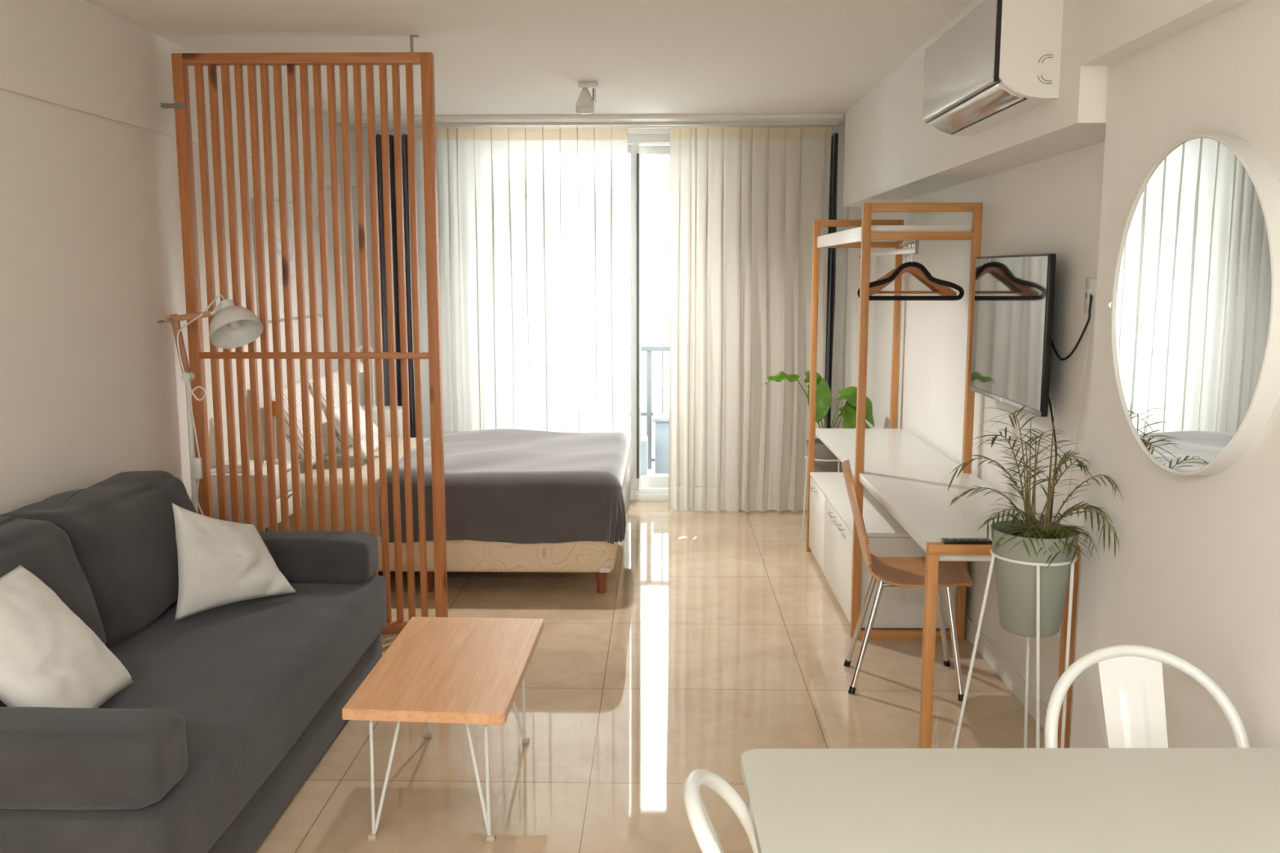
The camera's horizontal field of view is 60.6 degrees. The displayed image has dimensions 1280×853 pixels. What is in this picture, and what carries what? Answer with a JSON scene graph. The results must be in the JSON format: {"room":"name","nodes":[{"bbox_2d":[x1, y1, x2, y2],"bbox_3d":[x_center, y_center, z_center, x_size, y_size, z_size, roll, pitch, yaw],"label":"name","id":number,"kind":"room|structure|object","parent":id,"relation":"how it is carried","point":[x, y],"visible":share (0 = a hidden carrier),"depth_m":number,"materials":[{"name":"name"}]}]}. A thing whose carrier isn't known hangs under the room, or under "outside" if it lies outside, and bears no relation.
{"room":"studio apartment","nodes":[
{"label":"studio apartment","id":0,"kind":"room"},
{"bbox_2d":[0,0,359,515],"bbox_3d":[-2.159,-0.069,2.773,0.200,2.600,9.820,0,8,1],"label":"wall","id":1,"kind":"structure","parent":0,"point":[92,389],"depth_m":4.13,"materials":[{"name":"paint"}]},
{"bbox_2d":[210,460,301,527],"bbox_3d":[-1.849,0.316,5.210,0.360,0.245,0.390,0,8,1],"label":"nightstand","id":2,"kind":"object","parent":1,"relation":"attached to","point":[213,473],"visible":0.3,"depth_m":5.02,"materials":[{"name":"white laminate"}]},
{"bbox_2d":[215,465,254,472],"bbox_3d":[-1.876,0.193,5.122,0.160,0.021,0.150,0,8,1],"label":"book","id":3,"kind":"object","parent":2,"relation":"on","point":[251,468],"visible":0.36,"depth_m":5.05,"materials":[{"name":"beige paper"}]},
{"bbox_2d":[224,459,253,467],"bbox_3d":[-1.879,0.174,5.120,0.145,0.014,0.130,0,8,1],"label":"book","id":4,"kind":"object","parent":3,"relation":"on","point":[251,462],"visible":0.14,"depth_m":5.09,"materials":[{"name":"white paper"}]},
{"bbox_2d":[246,389,264,463],"bbox_3d":[-1.863,0.002,5.262,0.092,0.360,0.092,0,8,1],"label":"vase","id":5,"kind":"object","parent":2,"relation":"on","point":[248,391],"visible":0.33,"depth_m":5.22,"materials":[{"name":"beige ceramic"}]},
{"bbox_2d":[271,400,278,464],"bbox_3d":[-1.767,0.029,5.284,0.060,0.300,0.060,0,8,1],"label":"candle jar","id":6,"kind":"object","parent":2,"relation":"on","point":[273,402],"visible":0.36,"depth_m":5.28,"materials":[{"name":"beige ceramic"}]},
{"bbox_2d":[271,400,275,415],"bbox_3d":[-1.767,-0.088,5.267,0.060,0.064,0.060,0,8,1],"label":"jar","id":7,"kind":"object","parent":6,"relation":"on","point":[273,402],"depth_m":5.24,"materials":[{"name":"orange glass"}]},
{"bbox_2d":[252,197,322,320],"bbox_3d":[-1.989,-0.948,6.271,0.030,0.640,1.100,0,8,1],"label":"wall art","id":8,"kind":"object","parent":1,"relation":"attached to","point":[290,206],"visible":0.36,"depth_m":6.21,"materials":[{"name":"fabric"}]},
{"bbox_2d":[84,0,973,124],"bbox_3d":[-0.314,-1.453,2.559,3.990,0.200,10.260,0,8,1],"label":"ceiling","id":9,"kind":"structure","parent":0,"point":[491,57],"depth_m":4.77,"materials":[{"name":"paint"}]},
{"bbox_2d":[575,81,598,115],"bbox_3d":[-0.282,-1.724,5.762,0.119,0.160,0.104,0,8,1],"label":"ceiling spotlight","id":10,"kind":"object","parent":9,"relation":"attached to","point":[584,104],"visible":1,"depth_m":5.73,"materials":[{"name":"white plastic"}]},
{"bbox_2d":[351,124,844,488],"bbox_3d":[-0.235,-0.769,7.715,3.640,2.600,0.240,0,8,1],"label":"wall","id":11,"kind":"structure","parent":0,"point":[841,128],"depth_m":7.55,"materials":[{"name":"paint"}]},
{"bbox_2d":[338,121,837,128],"bbox_3d":[-0.341,-1.967,7.149,3.225,0.019,0.166,0,8,1],"label":"track","id":12,"kind":"object","parent":11,"relation":"attached to","point":[677,124],"visible":0.74,"depth_m":7.08,"materials":[{"name":"white metal"}]},
{"bbox_2d":[375,128,416,437],"bbox_3d":[-1.631,-0.722,7.433,0.294,2.526,0.070,0,8,1],"label":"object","id":13,"kind":"object","parent":12,"relation":"hanging from","point":[404,137],"visible":0.27,"depth_m":7.38,"materials":[{"name":"grey fabric"}]},
{"bbox_2d":[407,125,629,511],"bbox_3d":[-0.795,-0.685,7.254,1.453,2.552,0.090,0,8,1],"label":"sheer curtain","id":14,"kind":"object","parent":12,"relation":"hanging from","point":[533,223],"visible":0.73,"depth_m":7.22,"materials":[{"name":"white fabric"}]},
{"bbox_2d":[668,124,831,514],"bbox_3d":[0.711,-0.680,7.216,1.052,2.552,0.140,0,8,1],"label":"linen curtain","id":15,"kind":"object","parent":12,"relation":"hanging from","point":[744,202],"visible":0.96,"depth_m":7.22,"materials":[{"name":"beige fabric"}]},
{"bbox_2d":[824,127,838,428],"bbox_3d":[1.284,-0.713,7.373,0.055,2.526,0.070,0,8,1],"label":"curtain","id":16,"kind":"object","parent":12,"relation":"hanging from","point":[831,282],"visible":0.6,"depth_m":7.33,"materials":[{"name":"grey fabric"}]},
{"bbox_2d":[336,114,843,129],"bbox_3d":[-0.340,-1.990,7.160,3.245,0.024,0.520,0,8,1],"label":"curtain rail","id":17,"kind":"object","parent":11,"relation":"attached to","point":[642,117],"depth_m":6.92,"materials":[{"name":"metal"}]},
{"bbox_2d":[626,133,712,501],"bbox_3d":[-0.340,-0.742,7.721,1.720,2.545,0.200,0,8,1],"label":"window frame","id":18,"kind":"structure","parent":11,"relation":"in","point":[638,144],"depth_m":7.65,"materials":[{"name":"white metal"}]},
{"bbox_2d":[253,501,1044,852],"bbox_3d":[-0.314,1.319,2.951,3.990,0.200,10.260,0,8,1],"label":"floor","id":19,"kind":"structure","parent":0,"point":[713,637],"depth_m":4.14,"materials":[{"name":"tile"}]},
{"bbox_2d":[0,471,387,852],"bbox_3d":[-1.538,0.702,3.414,1.034,0.893,2.008,0,8,1],"label":"sofa","id":20,"kind":"object","parent":19,"relation":"on","point":[227,711],"visible":0.72,"depth_m":3.23,"materials":[{"name":"grey fabric"}]},
{"bbox_2d":[0,520,103,707],"bbox_3d":[-1.835,0.554,2.925,0.445,0.459,0.936,0,8,1],"label":"cushion","id":21,"kind":"object","parent":20,"relation":"on","point":[47,549],"depth_m":3.21,"materials":[{"name":"grey fabric"}]},
{"bbox_2d":[0,564,133,708],"bbox_3d":[-1.582,0.579,2.868,0.322,0.370,0.450,0,8,1],"label":"throw cushion","id":22,"kind":"object","parent":20,"relation":"on","point":[50,657],"visible":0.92,"depth_m":2.82,"materials":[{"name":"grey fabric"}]},
{"bbox_2d":[0,471,198,644],"bbox_3d":[-1.825,0.429,3.790,0.431,0.458,0.857,0,8,1],"label":"cushion","id":23,"kind":"object","parent":20,"relation":"on","point":[120,526],"depth_m":3.58,"materials":[{"name":"grey fabric"}]},
{"bbox_2d":[172,502,297,621],"bbox_3d":[-1.455,0.435,3.846,0.178,0.390,0.464,6,10,36],"label":"throw cushion","id":24,"kind":"object","parent":20,"relation":"on","point":[221,562],"visible":1,"depth_m":3.77,"materials":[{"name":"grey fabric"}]},
{"bbox_2d":[156,294,263,515],"bbox_3d":[-1.789,0.214,4.608,0.451,1.524,0.241,2,8,15],"label":"floor lamp","id":25,"kind":"object","parent":19,"relation":"on","point":[233,326],"visible":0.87,"depth_m":4.55,"materials":[{"name":"white metal"}]},
{"bbox_2d":[193,457,202,479],"bbox_3d":[-1.860,0.176,4.606,0.030,0.090,0.023,0,8,1],"label":"switch","id":26,"kind":"object","parent":25,"relation":"attached to","point":[197,464],"depth_m":4.60,"materials":[{"name":"white paint"}]},
{"bbox_2d":[160,35,448,634],"bbox_3d":[-1.445,-0.353,4.776,1.142,2.600,0.085,0,8,1],"label":"divider","id":27,"kind":"object","parent":19,"relation":"on","point":[180,61],"visible":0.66,"depth_m":4.75,"materials":[{"name":"orange wood"}]},
{"bbox_2d":[361,405,403,437],"bbox_3d":[-1.695,0.245,7.207,0.307,0.735,0.270,0,8,1],"label":"nightstand","id":28,"kind":"object","parent":19,"relation":"on","point":[387,408],"visible":0.16,"depth_m":7.04,"materials":[{"name":"white laminate"}]},
{"bbox_2d":[357,345,377,408],"bbox_3d":[-1.786,-0.324,7.113,0.165,0.416,0.100,0,8,1],"label":"bedside lamp","id":29,"kind":"object","parent":28,"relation":"on","point":[360,363],"visible":0.49,"depth_m":7.10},
{"bbox_2d":[342,617,544,841],"bbox_3d":[-0.581,0.936,3.449,0.475,0.420,0.847,0,8,1],"label":"coffee table","id":30,"kind":"object","parent":19,"relation":"on","point":[466,671],"visible":1,"depth_m":3.28,"materials":[{"name":"brown wood"}]},
{"bbox_2d":[255,428,633,593],"bbox_3d":[-1.016,0.426,6.249,1.930,0.646,1.647,0,8,1],"label":"double bed","id":31,"kind":"object","parent":19,"relation":"on","point":[517,500],"visible":0.66,"depth_m":5.47,"materials":[{"name":"grey fabric"}]},
{"bbox_2d":[271,380,340,466],"bbox_3d":[-1.790,-0.021,5.843,0.269,0.395,0.540,0,8,1],"label":"bed pillow","id":32,"kind":"object","parent":31,"relation":"on","point":[298,387],"visible":0.36,"depth_m":5.68,"materials":[{"name":"fabric"}]},
{"bbox_2d":[308,369,363,445],"bbox_3d":[-1.776,-0.114,6.496,0.258,0.395,0.580,0,8,1],"label":"bed pillow","id":33,"kind":"object","parent":31,"relation":"on","point":[335,374],"visible":0.27,"depth_m":6.30,"materials":[{"name":"fabric"}]},
{"bbox_2d":[266,437,430,537],"bbox_3d":[-1.464,0.297,6.242,0.780,0.303,1.582,0,8,1],"label":"blanket","id":34,"kind":"object","parent":31,"relation":"on","point":[413,440],"depth_m":5.47,"materials":[{"name":"beige fabric"}]},
{"bbox_2d":[333,400,386,458],"bbox_3d":[-1.538,0.013,5.974,0.216,0.261,0.440,0,8,1],"label":"bed pillow","id":35,"kind":"object","parent":31,"relation":"on","point":[337,415],"visible":0.41,"depth_m":5.84,"materials":[{"name":"white fabric"}]},
{"bbox_2d":[379,428,633,544],"bbox_3d":[-0.663,0.288,6.222,1.221,0.366,1.645,0,8,1],"label":"bedspread","id":36,"kind":"object","parent":31,"relation":"on","point":[503,486],"depth_m":5.44,"materials":[{"name":"grey fabric"}]},
{"bbox_2d":[683,768,758,852],"bbox_3d":[0.351,0.965,1.700,0.572,0.857,0.443,0,8,1],"label":"metal chair","id":37,"kind":"object","parent":19,"relation":"on","point":[703,829],"visible":0.96,"depth_m":1.69,"materials":[{"name":"white metal"}]},
{"bbox_2d":[801,453,839,539],"bbox_3d":[1.141,0.431,6.684,0.278,0.506,0.278,3,9,20],"label":"plant stand","id":38,"kind":"object","parent":19,"relation":"on","point":[837,460],"visible":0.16,"depth_m":6.62,"materials":[{"name":"white metal"}]},
{"bbox_2d":[764,370,874,472],"bbox_3d":[1.084,0.012,6.611,0.710,0.703,0.279,-1,8,-7],"label":"philodendron","id":39,"kind":"object","parent":38,"relation":"on","point":[824,396],"visible":0.52,"depth_m":6.54,"materials":[{"name":"plant"}]},
{"bbox_2d":[808,471,956,629],"bbox_3d":[1.196,0.602,5.614,0.510,0.474,1.484,0,8,1],"label":"base cabinet","id":40,"kind":"object","parent":19,"relation":"on","point":[831,517],"visible":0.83,"depth_m":5.06,"materials":[{"name":"white laminate"}]},
{"bbox_2d":[805,202,982,639],"bbox_3d":[1.208,-0.108,5.513,0.500,1.908,1.565,0,8,1],"label":"clothes rack","id":41,"kind":"object","parent":19,"relation":"on","point":[869,233],"visible":0.83,"depth_m":4.77,"materials":[{"name":"brown wood"}]},
{"bbox_2d":[817,225,971,248],"bbox_3d":[1.200,-0.929,5.397,0.444,0.063,1.495,0,8,1],"label":"shelf","id":42,"kind":"object","parent":41,"relation":"attached to","point":[852,237],"depth_m":5.04,"materials":[{"name":"white paint"}]},
{"bbox_2d":[857,242,933,296],"bbox_3d":[1.208,-0.719,5.005,0.424,0.247,0.012,0,8,1],"label":"clothes hanger","id":43,"kind":"object","parent":41,"relation":"hanging from","point":[902,242],"visible":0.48,"depth_m":5.01,"materials":[{"name":"brown wood"}]},
{"bbox_2d":[857,241,942,295],"bbox_3d":[1.204,-0.715,4.975,0.424,0.247,0.012,0,8,1],"label":"clothes hanger","id":44,"kind":"object","parent":41,"relation":"hanging from","point":[914,275],"visible":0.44,"depth_m":4.97,"materials":[{"name":"brown wood"}]},
{"bbox_2d":[857,240,964,300],"bbox_3d":[1.205,-0.691,4.857,0.473,0.262,0.008,0,8,1],"label":"clothes hanger","id":45,"kind":"object","parent":41,"relation":"hanging from","point":[895,274],"visible":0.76,"depth_m":4.87,"materials":[{"name":"black plastic"}]},
{"bbox_2d":[880,241,945,295],"bbox_3d":[1.204,-0.706,4.916,0.424,0.247,0.012,0,8,1],"label":"clothes hanger","id":46,"kind":"object","parent":41,"relation":"hanging from","point":[906,242],"visible":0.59,"depth_m":4.92,"materials":[{"name":"brown wood"}]},
{"bbox_2d":[869,240,956,295],"bbox_3d":[1.204,-0.702,4.886,0.424,0.247,0.012,0,8,1],"label":"clothes hanger","id":47,"kind":"object","parent":41,"relation":"hanging from","point":[941,289],"visible":0.77,"depth_m":4.89,"materials":[{"name":"brown wood"}]},
{"bbox_2d":[882,242,943,295],"bbox_3d":[1.208,-0.711,4.945,0.424,0.247,0.012,0,8,1],"label":"clothes hanger","id":48,"kind":"object","parent":41,"relation":"hanging from","point":[910,242],"visible":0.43,"depth_m":4.95,"materials":[{"name":"brown wood"}]},
{"bbox_2d":[841,459,973,701],"bbox_3d":[1.046,0.588,4.305,0.519,0.877,0.438,0,8,1],"label":"chair","id":49,"kind":"object","parent":19,"relation":"on","point":[890,571],"visible":0.94,"depth_m":4.24,"materials":[{"name":"brown wood"}]},
{"bbox_2d":[815,428,1079,748],"bbox_3d":[1.199,0.568,4.864,0.491,0.753,2.640,0,8,1],"label":"desk","id":50,"kind":"object","parent":19,"relation":"on","point":[904,474],"visible":0.64,"depth_m":4.11,"materials":[{"name":"white paint"}]},
{"bbox_2d":[941,537,991,544],"bbox_3d":[1.054,0.369,3.533,0.155,0.012,0.045,0,8,1],"label":"remote control","id":51,"kind":"object","parent":50,"relation":"on","point":[945,540],"visible":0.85,"depth_m":3.52,"materials":[{"name":"black plastic"}]},
{"bbox_2d":[740,747,1279,852],"bbox_3d":[0.698,1.020,1.676,1.045,0.750,0.819,0,8,1],"label":"dining table","id":52,"kind":"object","parent":19,"relation":"on","point":[1083,800],"visible":1,"depth_m":1.82,"materials":[{"name":"beige laminate"}]},
{"bbox_2d":[953,547,1077,748],"bbox_3d":[1.084,0.772,3.091,0.373,0.839,0.268,-5,9,-30],"label":"plant stand","id":53,"kind":"object","parent":19,"relation":"on","point":[993,555],"visible":0.52,"depth_m":3.01,"materials":[{"name":"white metal"}]},
{"bbox_2d":[941,404,1124,637],"bbox_3d":[1.057,0.253,3.034,0.446,0.644,0.438,1,8,10],"label":"potted palm","id":54,"kind":"object","parent":53,"relation":"on","point":[1030,540],"visible":0.99,"depth_m":3.00,"materials":[{"name":"plant"}]},
{"bbox_2d":[1044,644,1249,748],"bbox_3d":[1.008,0.915,2.057,0.443,0.857,0.572,0,8,1],"label":"metal chair","id":55,"kind":"object","parent":19,"relation":"on","point":[1131,677],"visible":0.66,"depth_m":2.24,"materials":[{"name":"white metal"}]},
{"bbox_2d":[990,520,1079,637],"bbox_3d":[1.099,0.428,3.068,0.234,0.288,0.234,0,8,1],"label":"pot","id":56,"kind":"object","parent":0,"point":[1015,584],"depth_m":2.99,"materials":[{"name":"ceramic"}]},
{"bbox_2d":[865,0,1279,748],"bbox_3d":[1.446,-0.059,2.699,0.370,2.600,9.820,0,8,1],"label":"wall","id":57,"kind":"structure","parent":0,"point":[1193,575],"depth_m":2.91,"materials":[{"name":"paint"}]},
{"bbox_2d":[838,207,862,428],"bbox_3d":[1.460,-0.733,7.462,0.140,2.600,0.200,0,8,1],"label":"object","id":58,"kind":"structure","parent":57,"relation":"attached to","point":[851,261],"depth_m":7.38,"materials":[{"name":"paint"}]},
{"bbox_2d":[922,0,1063,135],"bbox_3d":[1.113,-1.157,3.545,0.186,0.313,0.882,0,8,1],"label":"air conditioner","id":59,"kind":"object","parent":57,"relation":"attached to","point":[1000,63],"visible":1,"depth_m":3.23,"materials":[{"name":"white paint"}]},
{"bbox_2d":[969,253,1056,417],"bbox_3d":[1.414,-0.364,4.107,0.093,0.550,0.858,0,8,1],"label":"television","id":60,"kind":"object","parent":57,"relation":"attached to","point":[1014,295],"visible":1,"depth_m":4.00,"materials":[{"name":"black plastic"},{"name":"glass"}]},
{"bbox_2d":[1048,397,1057,522],"bbox_3d":[1.430,0.162,3.844,0.014,0.642,0.144,-1,8,-5],"label":"cable","id":61,"kind":"object","parent":60,"relation":"hanging from","point":[1049,400],"visible":0.41,"depth_m":3.80,"materials":[{"name":"black plastic"}]},
{"bbox_2d":[964,613,1071,748],"bbox_3d":[1.476,0.830,5.395,0.014,0.085,4.330,0,8,1],"label":"baseboard","id":62,"kind":"structure","parent":57,"relation":"attached to","point":[1013,681],"depth_m":4.33,"materials":[{"name":"white paint"}]},
{"bbox_2d":[843,0,1249,207],"bbox_3d":[1.302,-1.018,2.263,0.245,0.578,9.220,0,8,1],"label":"ceiling beam","id":63,"kind":"structure","parent":57,"relation":"attached to","point":[891,155],"depth_m":3.77,"materials":[{"name":"paint"}]},
{"bbox_2d":[1051,294,1092,360],"bbox_3d":[1.430,-0.328,3.650,0.017,0.225,0.350,0,8,0],"label":"power cable","id":64,"kind":"object","parent":57,"relation":"attached to","point":[1091,295],"visible":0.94,"depth_m":3.55,"materials":[{"name":"black plastic"}]},
{"bbox_2d":[1064,315,1091,524],"bbox_3d":[1.440,0.098,3.623,0.006,0.930,0.139,0,8,1],"label":"cable","id":65,"kind":"object","parent":57,"relation":"attached to","point":[1091,316],"visible":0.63,"depth_m":3.57,"materials":[{"name":"plastic"}]},
{"bbox_2d":[1083,277,1097,314],"bbox_3d":[1.443,-0.418,3.510,0.012,0.115,0.082,0,8,1],"label":"wall socket","id":66,"kind":"object","parent":57,"relation":"attached to","point":[1091,284],"visible":0.94,"depth_m":3.50,"materials":[{"name":"white paint"}]},
{"bbox_2d":[1084,288,1093,303],"bbox_3d":[1.439,-0.418,3.510,0.002,0.045,0.057,0,8,1],"label":"plug","id":67,"kind":"object","parent":66,"relation":"attached to","point":[1088,292],"depth_m":3.51,"materials":[{"name":"white plastic"}]},
{"bbox_2d":[1108,133,1279,475],"bbox_3d":[1.230,-0.267,2.457,0.052,0.752,0.758,0,8,1],"label":"round mirror","id":68,"kind":"object","parent":57,"relation":"attached to","point":[1194,304],"visible":1,"depth_m":2.38,"materials":[{"name":"silver metal"}]},
{"label":"outside","id":69,"kind":"structure","parent":0,"visible":0},
{"bbox_2d":[627,153,669,457],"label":"window","id":70,"kind":"structure","parent":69,"point":[655,169],"depth_m":16.36,"materials":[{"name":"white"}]},
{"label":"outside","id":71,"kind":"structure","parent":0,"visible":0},
{"bbox_2d":[639,462,668,488],"bbox_3d":[0.178,0.502,8.760,6.000,0.190,1.490,0,8,1],"label":"balcony slab","id":72,"kind":"object","parent":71,"point":[651,472],"depth_m":8.95,"materials":[{"name":"concrete"}]},
{"bbox_2d":[629,435,648,475],"bbox_3d":[-0.132,0.256,8.610,0.385,0.340,0.270,0,8,1],"label":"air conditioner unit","id":73,"kind":"object","parent":72,"relation":"on","point":[644,438],"visible":0.28,"depth_m":8.47,"materials":[{"name":"white plastic"}]},
{"bbox_2d":[629,342,669,469],"bbox_3d":[0.186,-0.167,9.064,5.200,1.050,0.060,0,8,1],"label":"balcony railing","id":74,"kind":"object","parent":72,"relation":"on","point":[649,414],"visible":0.1,"depth_m":9.03,"materials":[{"name":"grey metal"}]},
{"bbox_2d":[653,413,669,475],"bbox_3d":[0.361,0.151,8.853,0.510,0.480,0.330,0,8,1],"label":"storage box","id":75,"kind":"object","parent":72,"relation":"on","point":[661,420],"visible":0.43,"depth_m":8.71,"materials":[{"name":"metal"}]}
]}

